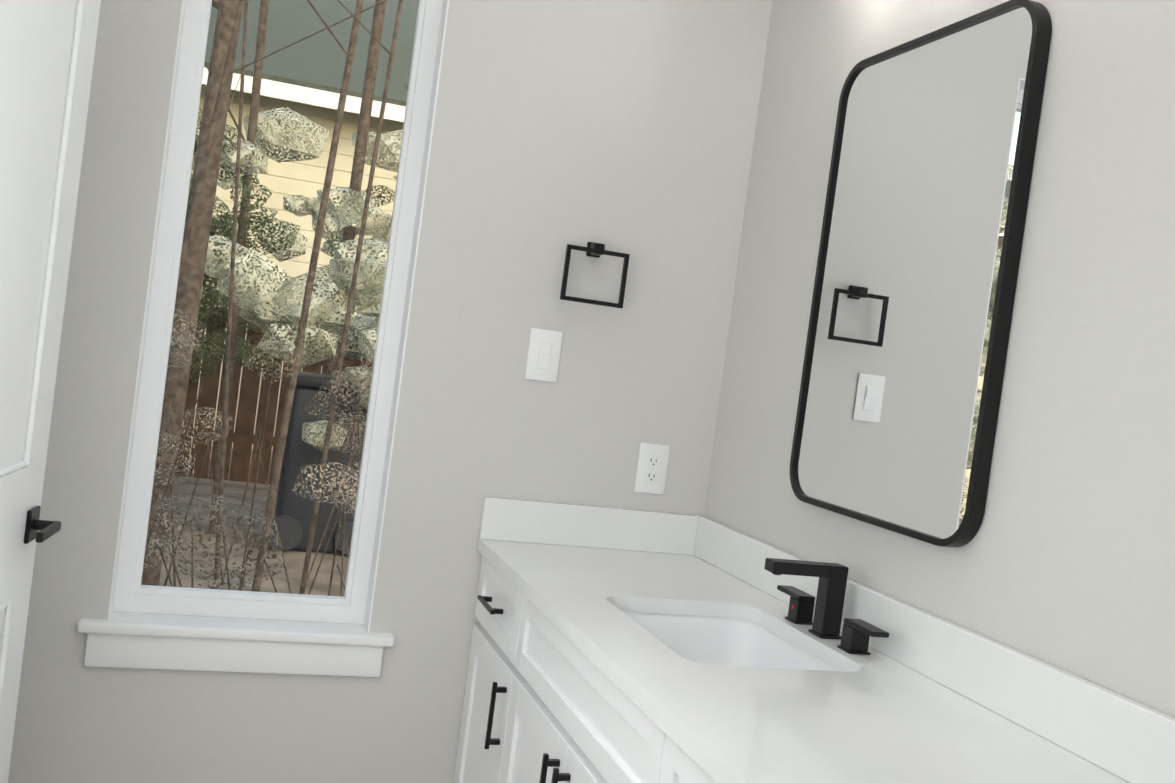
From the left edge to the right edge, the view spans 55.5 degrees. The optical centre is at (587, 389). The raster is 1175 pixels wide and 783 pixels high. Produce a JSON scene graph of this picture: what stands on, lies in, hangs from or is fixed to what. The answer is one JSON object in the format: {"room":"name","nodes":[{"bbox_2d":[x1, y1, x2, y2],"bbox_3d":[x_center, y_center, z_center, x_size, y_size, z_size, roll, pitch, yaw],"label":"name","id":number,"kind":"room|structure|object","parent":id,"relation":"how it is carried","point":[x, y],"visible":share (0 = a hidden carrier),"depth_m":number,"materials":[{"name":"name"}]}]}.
{"room":"bathroom","nodes":[
{"label":"bathroom","id":0,"kind":"room"},
{"bbox_2d":[76,0,767,782],"bbox_3d":[-0.311,-0.280,2.682,1.359,3.060,0.150,7,1,-18],"label":"wall","id":1,"kind":"structure","parent":0,"point":[678,152],"depth_m":2.65,"materials":[{"name":"paint"}]},
{"bbox_2d":[77,612,394,676],"bbox_3d":[-0.788,0.581,2.532,0.678,0.101,0.107,7,1,-18],"label":"window sill","id":2,"kind":"structure","parent":1,"relation":"attached to","point":[156,641],"depth_m":2.49,"materials":[{"name":"white paint"}]},
{"bbox_2d":[107,0,448,631],"bbox_3d":[-0.689,-0.268,2.550,0.566,1.609,0.125,7,1,-18],"label":"window","id":3,"kind":"structure","parent":1,"relation":"in","point":[131,593],"depth_m":2.58,"materials":[{"name":"plastic"}]},
{"bbox_2d":[525,328,562,382],"bbox_3d":[-0.104,-0.082,2.674,0.080,0.124,0.010,7,1,-18],"label":"switch plate","id":4,"kind":"object","parent":1,"relation":"attached to","point":[543,355],"visible":1,"depth_m":2.67,"materials":[{"name":"white plastic"}]},
{"bbox_2d":[478,496,696,555],"bbox_3d":[0.010,0.336,2.733,0.553,0.100,0.020,7,1,-18],"label":"backsplash","id":5,"kind":"structure","parent":1,"relation":"attached to","point":[538,522],"depth_m":2.72,"materials":[{"name":"white stone"}]},
{"bbox_2d":[560,242,629,307],"bbox_3d":[0.013,-0.279,2.678,0.156,0.149,0.050,7,1,-18],"label":"towel ring","id":6,"kind":"object","parent":1,"relation":"attached to","point":[593,249],"visible":1,"depth_m":2.66,"materials":[{"name":"black metal"}]},
{"bbox_2d":[634,443,669,494],"bbox_3d":[0.161,0.197,2.779,0.080,0.124,0.007,7,1,-18],"label":"electrical outlet plate","id":7,"kind":"object","parent":1,"relation":"attached to","point":[651,472],"visible":1,"depth_m":2.78,"materials":[{"name":"white plastic"}]},
{"bbox_2d":[700,0,1174,717],"bbox_3d":[1.020,-0.062,0.942,0.120,3.060,4.290,7,1,-18],"label":"wall","id":8,"kind":"structure","parent":0,"point":[1069,565],"depth_m":1.72,"materials":[{"name":"paint"}]},
{"bbox_2d":[790,0,1051,547],"bbox_3d":[0.587,-0.205,2.083,0.028,0.915,0.612,7,1,-18],"label":"mirror","id":9,"kind":"object","parent":8,"relation":"attached to","point":[926,205],"visible":1,"depth_m":2.01,"materials":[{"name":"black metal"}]},
{"bbox_2d":[693,516,1174,782],"bbox_3d":[0.682,0.454,1.556,0.020,0.100,2.680,7,1,-18],"label":"backsplash","id":10,"kind":"structure","parent":8,"relation":"attached to","point":[1133,740],"depth_m":1.70,"materials":[{"name":"white stone"}]},
{"bbox_3d":[-0.791,1.307,0.460,3.520,0.100,4.290,7,1,-18],"label":"floor","id":11,"kind":"structure","parent":0,"visible":0},
{"bbox_2d":[453,548,1044,782],"bbox_3d":[0.344,0.936,1.488,0.588,0.880,2.666,7,1,-18],"label":"bathroom vanity","id":12,"kind":"object","parent":11,"relation":"on","point":[539,706],"depth_m":1.76,"materials":[{"name":"white wood"}]},
{"bbox_2d":[477,540,1128,782],"bbox_3d":[0.412,0.486,1.473,0.573,0.030,2.680,7,1,-18],"label":"countertop","id":13,"kind":"structure","parent":12,"relation":"on","point":[582,589],"depth_m":1.78,"materials":[{"name":"white stone"}]},
{"bbox_2d":[617,604,876,683],"bbox_3d":[0.238,0.524,2.021,0.354,0.142,0.484,7,1,-18],"label":"sink","id":14,"kind":"object","parent":13,"relation":"in","point":[726,643],"depth_m":2.23,"materials":[{"name":"white ceramic"}]},
{"bbox_2d":[764,558,888,654],"bbox_3d":[0.400,0.386,2.063,0.159,0.134,0.350,7,1,-18],"label":"faucet","id":15,"kind":"object","parent":13,"relation":"on","point":[827,619],"visible":1,"depth_m":2.06,"materials":[{"name":"black metal"}]},
{"label":"outside","id":16,"kind":"structure","parent":0,"visible":0},
{"bbox_2d":[159,444,348,596],"bbox_3d":[-10.094,-0.242,29.694,60.000,0.200,57.120,7,1,-18],"label":"ground","id":17,"kind":"structure","parent":16,"point":[322,581],"depth_m":8.24,"materials":[{"name":"brown soil"}]},
{"bbox_2d":[141,0,407,596],"bbox_3d":[-2.629,-4.478,8.309,12.000,11.208,10.260,7,1,-18],"label":"garden","id":18,"kind":"object","parent":17,"relation":"on","point":[304,420],"depth_m":8.10,"materials":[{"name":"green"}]},
{"bbox_2d":[189,0,418,451],"bbox_3d":[-5.919,-3.219,17.964,19.200,7.370,9.020,7,1,-18],"label":"house","id":19,"kind":"structure","parent":17,"relation":"on","point":[278,85],"depth_m":14.57,"materials":[{"name":"white paint"}]},
{"bbox_3d":[-0.862,0.162,0.926,0.169,2.129,0.993,7,1,-18],"label":"door frame","id":20,"kind":"structure","parent":0,"visible":0},
{"bbox_2d":[0,0,100,782],"bbox_3d":[-0.977,0.172,1.732,0.141,2.022,0.814,7,1,-11],"label":"door","id":21,"kind":"structure","parent":20,"relation":"attached to","point":[47,50],"depth_m":1.96,"materials":[{"name":"white paint"}]}
]}

